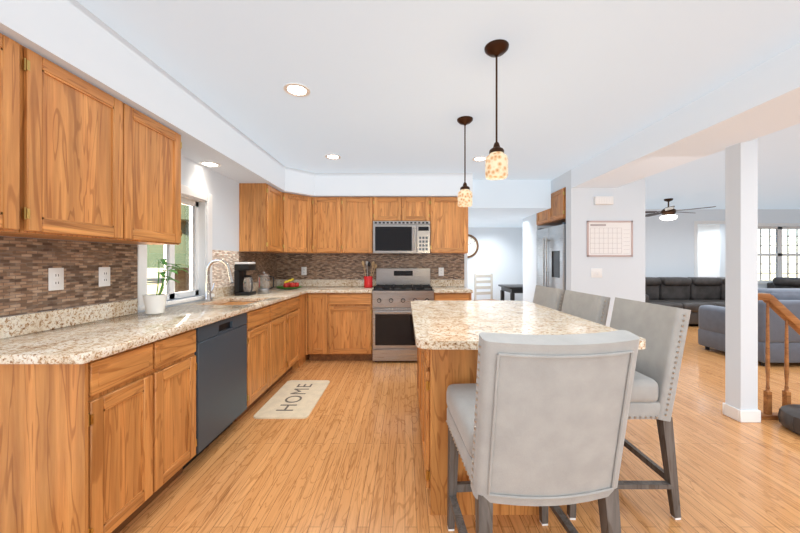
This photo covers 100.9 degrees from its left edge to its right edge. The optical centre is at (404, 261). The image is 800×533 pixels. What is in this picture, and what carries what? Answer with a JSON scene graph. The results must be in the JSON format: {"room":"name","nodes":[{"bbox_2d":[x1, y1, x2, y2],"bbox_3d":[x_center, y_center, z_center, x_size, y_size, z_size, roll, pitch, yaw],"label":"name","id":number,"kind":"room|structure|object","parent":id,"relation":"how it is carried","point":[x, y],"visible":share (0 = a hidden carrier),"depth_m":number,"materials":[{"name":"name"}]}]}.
{"room":"kitchen and living room","nodes":[
{"label":"kitchen and living room","id":0,"kind":"room"},
{"bbox_2d":[5,156,272,316],"bbox_3d":[-1.927,0.040,1.150,0.150,2.450,7.500,0,0,0],"label":"wall","id":1,"kind":"structure","parent":0,"point":[222,190],"depth_m":3.28,"materials":[{"name":"grey paint"}]},
{"bbox_2d":[0,33,51,236],"bbox_3d":[-1.691,-0.498,1.088,0.317,0.759,0.616,0,0,0],"label":"upper cabinet","id":2,"kind":"object","parent":1,"relation":"attached to","point":[25,75],"depth_m":1.34,"materials":[{"name":"brown wood"}]},
{"bbox_2d":[0,236,137,316],"bbox_3d":[-1.847,0.067,1.787,0.009,0.369,0.973,0,0,0],"label":"tile backsplash","id":3,"kind":"structure","parent":1,"relation":"attached to","point":[26,264],"depth_m":1.77,"materials":[{"name":"tile"}]},
{"bbox_2d":[48,268,63,290],"bbox_3d":[-1.838,0.090,1.740,0.008,0.118,0.075,0,0,0],"label":"electrical outlet","id":4,"kind":"object","parent":3,"relation":"attached to","point":[55,278],"visible":1,"depth_m":1.73,"materials":[{"name":"white plastic"}]},
{"bbox_2d":[99,267,109,286],"bbox_3d":[-1.838,0.090,2.020,0.008,0.118,0.075,0,0,0],"label":"electrical outlet","id":5,"kind":"object","parent":3,"relation":"attached to","point":[104,276],"visible":1,"depth_m":2.01,"materials":[{"name":"white plastic"}]},
{"bbox_2d":[24,62,135,244],"bbox_3d":[-1.691,-0.498,1.559,0.317,0.759,0.601,0,0,0],"label":"upper cabinet","id":6,"kind":"object","parent":1,"relation":"attached to","point":[94,132],"depth_m":1.62,"materials":[{"name":"brown wood"}]},
{"bbox_2d":[0,281,275,336],"bbox_3d":[-1.838,0.301,3.003,0.022,0.097,3.487,0,0,0],"label":"backsplash","id":7,"kind":"structure","parent":1,"relation":"attached to","point":[12,326],"depth_m":1.79,"materials":[{"name":"beige stone"}]},
{"bbox_2d":[136,110,181,244],"bbox_3d":[-1.691,-0.498,2.005,0.317,0.759,0.530,0,0,0],"label":"upper cabinet","id":8,"kind":"object","parent":1,"relation":"attached to","point":[158,147],"depth_m":2.05,"materials":[{"name":"brown wood"}]},
{"bbox_2d":[138,184,214,309],"bbox_3d":[-1.909,-0.153,2.710,0.185,0.973,0.890,0,0,0],"label":"window","id":9,"kind":"structure","parent":1,"relation":"in","point":[193,249],"depth_m":2.90,"materials":[{"name":"white"}]},
{"bbox_2d":[212,250,275,287],"bbox_3d":[-1.847,0.067,3.934,0.009,0.369,1.573,0,0,0],"label":"tile backsplash","id":10,"kind":"structure","parent":1,"relation":"attached to","point":[265,262],"depth_m":3.65,"materials":[{"name":"tile"}]},
{"bbox_2d":[239,183,283,252],"bbox_3d":[-1.668,-0.498,3.941,0.362,0.759,0.521,0,0,0],"label":"upper cabinet","id":11,"kind":"object","parent":1,"relation":"attached to","point":[261,206],"depth_m":3.68,"materials":[{"name":"brown wood"}]},
{"bbox_2d":[284,193,315,252],"bbox_3d":[-1.515,-0.498,4.410,0.668,0.759,0.673,0,0,0],"label":"upper cabinet","id":12,"kind":"object","parent":1,"relation":"attached to","point":[299,210],"depth_m":4.31,"materials":[{"name":"brown wood"}]},
{"bbox_2d":[0,0,472,196],"bbox_3d":[-0.476,-1.034,1.075,2.752,0.303,7.350,0,0,0],"label":"soffit","id":13,"kind":"structure","parent":0,"point":[76,38],"depth_m":2.10,"materials":[{"name":"grey paint"}]},
{"bbox_2d":[199,161,220,166],"bbox_3d":[-1.755,-0.878,2.970,0.176,0.006,0.176,0,0,0],"label":"recessed light","id":14,"kind":"object","parent":13,"relation":"in","point":[208,164],"visible":0.94,"depth_m":2.96,"materials":[{"name":"white"}]},
{"bbox_2d":[376,197,407,220],"bbox_3d":[-0.207,-0.712,4.588,0.442,0.333,0.317,0,0,0],"label":"upper cabinet","id":15,"kind":"object","parent":13,"relation":"attached to","point":[387,208],"depth_m":4.43,"materials":[{"name":"brown wood"}]},
{"bbox_2d":[373,221,429,253],"bbox_3d":[-0.046,-0.327,4.519,0.756,0.428,0.435,0,0,0],"label":"microwave","id":16,"kind":"object","parent":15,"relation":"attached to","point":[401,237],"visible":1,"depth_m":4.35,"materials":[{"name":"silver metal"}]},
{"bbox_2d":[408,197,431,220],"bbox_3d":[0.115,-0.712,4.588,0.442,0.333,0.317,0,0,0],"label":"upper cabinet","id":17,"kind":"object","parent":13,"relation":"attached to","point":[419,208],"depth_m":4.43,"materials":[{"name":"brown wood"}]},
{"bbox_2d":[76,0,799,208],"bbox_3d":[4.324,-1.235,2.400,12.652,0.100,10.300,0,0,0],"label":"ceiling","id":18,"kind":"structure","parent":0,"point":[398,86],"depth_m":2.08,"materials":[{"name":"grey paint"}]},
{"bbox_2d":[283,83,309,96],"bbox_3d":[-0.743,-1.181,2.270,0.176,0.006,0.176,0,0,0],"label":"recessed light","id":19,"kind":"object","parent":18,"relation":"in","point":[298,90],"visible":1,"depth_m":2.26,"materials":[{"name":"white"}]},
{"bbox_2d":[325,154,340,159],"bbox_3d":[-0.810,-1.181,3.710,0.176,0.006,0.176,0,0,0],"label":"recessed light","id":20,"kind":"object","parent":18,"relation":"in","point":[332,156],"visible":0.98,"depth_m":3.70,"materials":[{"name":"white"}]},
{"bbox_2d":[457,116,472,206],"bbox_3d":[0.498,-0.822,2.740,0.132,0.724,0.132,0,0,0],"label":"pendant light","id":21,"kind":"object","parent":18,"relation":"hanging from","point":[464,196],"visible":1,"depth_m":2.71,"materials":[{"name":"beige glass"}]},
{"bbox_2d":[472,156,485,161],"bbox_3d":[0.860,-1.181,3.785,0.176,0.006,0.176,0,0,0],"label":"recessed light","id":22,"kind":"object","parent":18,"relation":"in","point":[480,158],"visible":0.92,"depth_m":3.77,"materials":[{"name":"white"}]},
{"bbox_2d":[484,39,508,179],"bbox_3d":[0.505,-0.822,1.820,0.132,0.724,0.132,0,0,0],"label":"pendant light","id":23,"kind":"object","parent":18,"relation":"hanging from","point":[496,164],"visible":1,"depth_m":1.78,"materials":[{"name":"beige glass"}]},
{"bbox_2d":[645,198,715,220],"bbox_3d":[4.952,-0.982,6.250,1.277,0.404,1.229,0,0,0],"label":"ceiling fan","id":24,"kind":"object","parent":18,"relation":"hanging from","point":[668,213],"visible":0.94,"depth_m":6.14,"materials":[{"name":"brown metal"}]},
{"bbox_2d":[571,43,799,187],"bbox_3d":[2.410,-1.065,0.815,0.560,0.240,6.830,0,0,0],"label":"ceiling beam","id":25,"kind":"structure","parent":18,"relation":"attached to","point":[760,100],"depth_m":2.43,"materials":[{"name":"grey paint"}]},
{"bbox_2d":[119,324,799,532],"bbox_3d":[4.324,1.295,2.400,12.652,0.060,10.300,0,0,0],"label":"floor","id":26,"kind":"structure","parent":0,"point":[345,455],"depth_m":2.00,"materials":[{"name":"brown wood"}]},
{"bbox_2d":[0,337,167,532],"bbox_3d":[-1.548,0.827,1.496,0.602,0.875,0.422,0,0,0],"label":"base cabinet","id":27,"kind":"object","parent":26,"relation":"on","point":[96,417],"depth_m":1.28,"materials":[{"name":"brown wood"}]},
{"bbox_2d":[0,285,315,364],"bbox_3d":[-1.534,0.369,2.996,0.632,0.038,3.502,0,0,0],"label":"countertop","id":28,"kind":"structure","parent":27,"relation":"on","point":[91,341],"depth_m":1.66,"materials":[{"name":"beige stone"}]},
{"bbox_2d":[142,259,191,314],"bbox_3d":[-1.632,0.163,2.255,0.258,0.372,0.237,0,0,0],"label":"plant","id":29,"kind":"object","parent":28,"relation":"on","point":[155,303],"visible":1,"depth_m":2.21,"materials":[{"name":"green plant"}]},
{"bbox_2d":[234,262,255,295],"bbox_3d":[-1.692,0.175,3.500,0.156,0.348,0.170,0,0,0],"label":"coffee maker","id":30,"kind":"object","parent":28,"relation":"on","point":[243,283],"visible":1,"depth_m":3.43,"materials":[{"name":"black plastic"}]},
{"bbox_2d":[257,272,273,293],"bbox_3d":[-1.557,0.228,3.700,0.182,0.242,0.132,0,0,0],"label":"kettle","id":31,"kind":"object","parent":28,"relation":"on","point":[264,283],"visible":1,"depth_m":3.65,"materials":[{"name":"silver metal"}]},
{"bbox_2d":[276,278,301,288],"bbox_3d":[-1.520,0.283,4.330,0.330,0.132,0.330,0,0,0],"label":"fruit plate","id":32,"kind":"object","parent":28,"relation":"on","point":[287,284],"visible":1,"depth_m":4.28,"materials":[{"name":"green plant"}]},
{"bbox_2d":[168,329,196,485],"bbox_3d":[-1.548,0.827,1.782,0.602,0.875,0.406,0,0,0],"label":"base cabinet","id":33,"kind":"object","parent":26,"relation":"on","point":[182,365],"depth_m":1.85,"materials":[{"name":"brown wood"}]},
{"bbox_2d":[183,312,246,468],"bbox_3d":[-1.539,0.831,2.300,0.582,0.868,0.620,0,0,0],"label":"dishwasher","id":34,"kind":"object","parent":26,"relation":"on","point":[220,353],"visible":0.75,"depth_m":2.22,"materials":[{"name":"black metal"}]},
{"bbox_2d":[204,301,275,421],"bbox_3d":[-1.548,0.827,2.885,0.602,0.875,0.541,0,0,0],"label":"base cabinet","id":35,"kind":"object","parent":26,"relation":"on","point":[261,323],"depth_m":2.89,"materials":[{"name":"brown wood"}]},
{"bbox_2d":[276,297,299,383],"bbox_3d":[-1.548,0.827,3.516,0.602,0.875,0.808,0,0,0],"label":"base cabinet","id":36,"kind":"object","parent":26,"relation":"on","point":[287,312],"depth_m":3.50,"materials":[{"name":"brown wood"}]},
{"bbox_2d":[254,380,329,418],"bbox_3d":[-1.012,1.259,3.080,0.445,0.010,0.840,0,0,0],"label":"kitchen mat","id":37,"kind":"object","parent":26,"relation":"on","point":[305,406],"visible":0.9,"depth_m":2.97,"materials":[{"name":"fabric"}]},
{"bbox_2d":[276,384,311,410],"bbox_3d":[-1.019,1.253,3.085,0.147,0.001,0.611,0,0,0],"label":"lettering","id":38,"kind":"object","parent":37,"relation":"on","point":[300,397],"visible":1,"depth_m":3.05,"materials":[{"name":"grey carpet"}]},
{"bbox_2d":[300,293,307,365],"bbox_3d":[-1.538,0.827,4.008,0.622,0.875,0.313,0,0,0],"label":"base cabinet","id":39,"kind":"object","parent":26,"relation":"on","point":[303,296],"depth_m":4.08,"materials":[{"name":"brown wood"}]},
{"bbox_2d":[308,293,335,360],"bbox_3d":[-1.072,0.827,4.446,0.350,0.875,0.602,0,0,0],"label":"base cabinet","id":40,"kind":"object","parent":26,"relation":"on","point":[321,306],"depth_m":4.15,"materials":[{"name":"brown wood"}]},
{"bbox_2d":[336,289,373,360],"bbox_3d":[-0.723,0.827,4.446,0.622,0.875,0.602,0,0,0],"label":"base cabinet","id":41,"kind":"object","parent":26,"relation":"on","point":[354,311],"depth_m":4.15,"materials":[{"name":"brown wood"}]},
{"bbox_2d":[308,285,375,292],"bbox_3d":[-0.820,0.369,4.431,0.816,0.038,0.632,0,0,0],"label":"countertop","id":42,"kind":"structure","parent":41,"relation":"on","point":[319,288],"depth_m":4.20,"materials":[{"name":"beige stone"}]},
{"bbox_2d":[362,261,376,287],"bbox_3d":[-0.489,0.165,4.500,0.210,0.368,0.120,0,0,0],"label":"utensil crock","id":43,"kind":"object","parent":42,"relation":"on","point":[368,281],"visible":1,"depth_m":4.47,"materials":[{"name":"red ceramic"}]},
{"bbox_2d":[372,268,433,361],"bbox_3d":[-0.024,0.677,4.401,0.768,1.176,0.673,0,0,0],"label":"range","id":44,"kind":"object","parent":26,"relation":"on","point":[396,292],"visible":0.92,"depth_m":4.12,"materials":[{"name":"silver metal"}]},
{"bbox_2d":[434,293,470,300],"bbox_3d":[0.599,0.827,4.446,0.471,0.875,0.602,0,0,0],"label":"base cabinet","id":45,"kind":"object","parent":26,"relation":"on","point":[437,296],"depth_m":4.14,"materials":[{"name":"brown wood"}]},
{"bbox_2d":[432,285,471,292],"bbox_3d":[0.607,0.369,4.431,0.487,0.038,0.632,0,0,0],"label":"countertop","id":46,"kind":"structure","parent":45,"relation":"on","point":[436,288],"depth_m":4.20,"materials":[{"name":"beige stone"}]},
{"bbox_2d":[417,349,548,514],"bbox_3d":[0.412,0.828,2.290,0.616,0.876,1.280,0,0,0],"label":"kitchen island","id":47,"kind":"object","parent":26,"relation":"on","point":[437,369],"depth_m":1.65,"materials":[{"name":"brown wood"}]},
{"bbox_2d":[411,301,645,348],"bbox_3d":[0.575,0.368,2.230,1.050,0.038,1.540,0,0,0],"label":"island countertop","id":48,"kind":"structure","parent":47,"relation":"on","point":[436,324],"depth_m":1.91,"materials":[{"name":"beige stone"}]},
{"bbox_2d":[474,274,499,300],"bbox_3d":[1.722,0.755,6.745,0.460,1.020,0.450,0,0,-20],"label":"dining chair","id":49,"kind":"object","parent":26,"relation":"on","point":[483,287],"visible":0.5,"depth_m":6.92,"materials":[{"name":"beige paint"}]},
{"bbox_2d":[498,284,522,300],"bbox_3d":[2.440,0.875,6.750,0.840,0.780,0.800,0,0,0],"label":"dining table","id":50,"kind":"object","parent":26,"relation":"on","point":[512,289],"visible":0.31,"depth_m":6.53,"materials":[{"name":"black wood"}]},
{"bbox_2d":[446,330,639,532],"bbox_3d":[0.465,0.745,1.290,0.506,1.043,0.651,0,0,-4],"label":"stool","id":51,"kind":"object","parent":26,"relation":"on","point":[540,421],"visible":1,"depth_m":1.03,"materials":[{"name":"grey fabric"}]},
{"bbox_2d":[533,285,564,310],"bbox_3d":[1.061,0.745,2.990,0.651,1.043,0.507,0,0,0],"label":"stool","id":52,"kind":"object","parent":26,"relation":"on","point":[550,297],"visible":0.21,"depth_m":2.95,"materials":[{"name":"grey fabric"}]},
{"bbox_2d":[536,222,565,289],"bbox_3d":[2.486,0.367,4.845,0.887,1.795,0.894,0,0,0],"label":"fridge","id":53,"kind":"object","parent":26,"relation":"on","point":[551,257],"visible":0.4,"depth_m":4.74,"materials":[{"name":"silver metal"}]},
{"bbox_2d":[561,290,609,325],"bbox_3d":[1.076,0.745,2.430,0.651,1.043,0.507,0,0,0],"label":"stool","id":54,"kind":"object","parent":26,"relation":"on","point":[592,307],"visible":0.06,"depth_m":2.37,"materials":[{"name":"grey fabric"}]},
{"bbox_2d":[567,297,690,519],"bbox_3d":[1.116,0.745,1.860,0.651,1.043,0.507,0,0,0],"label":"stool","id":55,"kind":"object","parent":26,"relation":"on","point":[662,330],"visible":0.35,"depth_m":1.63,"materials":[{"name":"grey fabric"}]},
{"bbox_2d":[645,277,724,323],"bbox_3d":[5.950,0.795,6.870,2.800,0.940,0.980,0,0,0],"label":"sofa","id":56,"kind":"object","parent":26,"relation":"on","point":[693,294],"visible":0.46,"depth_m":6.96,"materials":[{"name":"leather"}]},
{"bbox_2d":[725,138,757,409],"bbox_3d":[2.723,0.040,2.672,0.135,2.450,0.125,0,0,0],"label":"post","id":57,"kind":"object","parent":26,"relation":"on","point":[741,276],"visible":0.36,"depth_m":2.61,"materials":[{"name":"grey paint"}]},
{"bbox_2d":[722,403,760,422],"bbox_3d":[5.700,1.218,4.998,9.600,0.095,4.804,0,0,0],"label":"baseboard","id":58,"kind":"structure","parent":57,"relation":"attached to","point":[745,416],"depth_m":2.60,"materials":[{"name":"white wood"}]},
{"bbox_2d":[698,288,799,365],"bbox_3d":[5.300,0.805,4.425,2.000,0.920,0.950,0,0,0],"label":"loveseat","id":59,"kind":"object","parent":26,"relation":"on","point":[711,331],"visible":0.54,"depth_m":4.00,"materials":[{"name":"grey fabric"}]},
{"bbox_2d":[758,293,799,419],"bbox_3d":[3.375,0.764,2.672,1.230,1.024,0.064,0,0,0],"label":"stair railing","id":60,"kind":"object","parent":26,"relation":"on","point":[782,311],"visible":0.77,"depth_m":2.66,"materials":[{"name":"brown wood"}]},
{"bbox_2d":[767,277,799,287],"bbox_3d":[7.850,0.795,6.180,0.980,0.940,2.360,0,0,0],"label":"sofa","id":61,"kind":"object","parent":26,"relation":"on","point":[785,282],"visible":0.29,"depth_m":6.88,"materials":[{"name":"leather"}]},
{"bbox_2d":[778,404,799,434],"bbox_3d":[3.050,1.188,2.420,0.421,0.155,0.420,0,0,0],"label":"pouf ottoman","id":62,"kind":"object","parent":26,"relation":"on","point":[789,416],"visible":1,"depth_m":2.46,"materials":[{"name":"fabric"}]},
{"bbox_2d":[464,253,467,287],"bbox_3d":[-0.476,0.040,4.825,2.752,2.450,0.150,0,0,0],"label":"wall","id":63,"kind":"structure","parent":0,"point":[466,270],"depth_m":4.75,"materials":[{"name":"grey paint"}]},
{"bbox_2d":[316,197,347,252],"bbox_3d":[-1.050,-0.498,4.566,0.518,0.759,0.362,0,0,0],"label":"upper cabinet","id":64,"kind":"object","parent":63,"relation":"attached to","point":[331,212],"depth_m":4.44,"materials":[{"name":"brown wood"}]},
{"bbox_2d":[348,197,375,252],"bbox_3d":[-0.674,-0.498,4.588,0.494,0.759,0.317,0,0,0],"label":"upper cabinet","id":65,"kind":"object","parent":63,"relation":"attached to","point":[361,210],"depth_m":4.44,"materials":[{"name":"brown wood"}]},
{"bbox_2d":[276,281,463,284],"bbox_3d":[-0.488,0.301,4.736,2.678,0.097,0.021,0,0,0],"label":"backsplash","id":66,"kind":"structure","parent":63,"relation":"attached to","point":[277,282],"depth_m":4.73,"materials":[{"name":"beige stone"}]},
{"bbox_2d":[276,254,463,279],"bbox_3d":[-0.500,0.067,4.745,2.704,0.369,0.010,0,0,0],"label":"tile backsplash","id":67,"kind":"structure","parent":63,"relation":"attached to","point":[288,266],"depth_m":4.74,"materials":[{"name":"tile"}]},
{"bbox_2d":[301,267,306,274],"bbox_3d":[-1.450,0.130,4.736,0.075,0.118,0.008,0,0,0],"label":"electrical outlet","id":68,"kind":"object","parent":67,"relation":"attached to","point":[303,270],"visible":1,"depth_m":4.73,"materials":[{"name":"white plastic"}]},
{"bbox_2d":[439,268,443,275],"bbox_3d":[0.520,0.140,4.736,0.075,0.118,0.008,0,0,0],"label":"electrical outlet","id":69,"kind":"object","parent":67,"relation":"attached to","point":[441,271],"visible":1,"depth_m":4.73,"materials":[{"name":"white plastic"}]},
{"bbox_2d":[430,197,467,252],"bbox_3d":[0.595,-0.498,4.588,0.516,0.759,0.317,0,0,0],"label":"upper cabinet","id":70,"kind":"object","parent":63,"relation":"attached to","point":[449,223],"depth_m":4.44,"materials":[{"name":"brown wood"}]},
{"bbox_2d":[468,180,550,226],"bbox_3d":[1.930,-0.980,6.075,2.060,0.409,2.650,0,0,0],"label":"wall","id":71,"kind":"structure","parent":0,"point":[504,203],"depth_m":4.75,"materials":[{"name":"grey paint"}]},
{"bbox_2d":[523,170,644,326],"bbox_3d":[2.605,0.040,5.815,0.950,2.450,3.170,0,0,0],"label":"wall","id":72,"kind":"structure","parent":0,"point":[623,277],"depth_m":4.23,"materials":[{"name":"grey paint"}]},
{"bbox_2d":[536,211,543,224],"bbox_3d":[2.420,-0.790,5.050,0.621,0.410,0.520,0,0,0],"label":"upper cabinet","id":73,"kind":"object","parent":72,"relation":"attached to","point":[539,216],"depth_m":5.16,"materials":[{"name":"brown wood"}]},
{"bbox_2d":[544,187,565,224],"bbox_3d":[2.420,-0.790,4.650,0.621,0.410,0.520,0,0,0],"label":"upper cabinet","id":74,"kind":"object","parent":72,"relation":"attached to","point":[556,215],"depth_m":4.61,"materials":[{"name":"brown wood"}]},
{"bbox_2d":[591,268,601,277],"bbox_3d":[2.455,0.140,4.224,0.142,0.118,0.010,0,0,0],"label":"light switch","id":75,"kind":"object","parent":72,"relation":"attached to","point":[596,272],"visible":1,"depth_m":4.22,"materials":[{"name":"white plastic"}]},
{"bbox_2d":[594,196,613,204],"bbox_3d":[2.531,-0.782,4.207,0.233,0.105,0.045,0,0,0],"label":"door chime","id":76,"kind":"object","parent":72,"relation":"attached to","point":[603,200],"visible":1,"depth_m":4.18,"materials":[{"name":"white plastic"}]},
{"bbox_2d":[587,221,632,256],"bbox_3d":[2.620,-0.297,4.222,0.584,0.459,0.015,0,0,0],"label":"calendar","id":77,"kind":"object","parent":72,"relation":"attached to","point":[609,238],"visible":1,"depth_m":4.22,"materials":[{"name":"white paper"}]},
{"bbox_2d":[468,209,799,300],"bbox_3d":[5.715,0.040,7.475,9.870,2.450,0.150,0,0,0],"label":"wall","id":78,"kind":"structure","parent":0,"point":[669,249],"depth_m":7.40,"materials":[{"name":"grey paint"}]},
{"bbox_2d":[468,234,478,257],"bbox_3d":[1.380,-0.355,7.380,0.540,0.540,0.039,0,0,0],"label":"wall clock","id":79,"kind":"object","parent":78,"relation":"attached to","point":[473,245],"visible":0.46,"depth_m":7.38,"materials":[{"name":"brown wood"}]},
{"bbox_2d":[694,221,724,276],"bbox_3d":[6.875,0.170,7.393,0.790,2.190,0.015,0,0,0],"label":"door frame","id":80,"kind":"structure","parent":78,"relation":"attached to","point":[696,223],"depth_m":7.38,"materials":[{"name":"white wood"}]},
{"bbox_2d":[758,223,799,283],"bbox_3d":[8.775,-0.165,7.440,2.000,1.410,0.160,0,0,0],"label":"window","id":81,"kind":"structure","parent":78,"relation":"in","point":[778,249],"depth_m":7.47,"materials":[{"name":"white"}]},
{"bbox_2d":[698,225,719,276],"bbox_3d":[6.875,0.070,8.175,1.450,2.510,1.250,0,0,0],"label":"wall","id":82,"kind":"structure","parent":0,"point":[708,250],"depth_m":8.14,"materials":[{"name":"white paint"}]}
]}

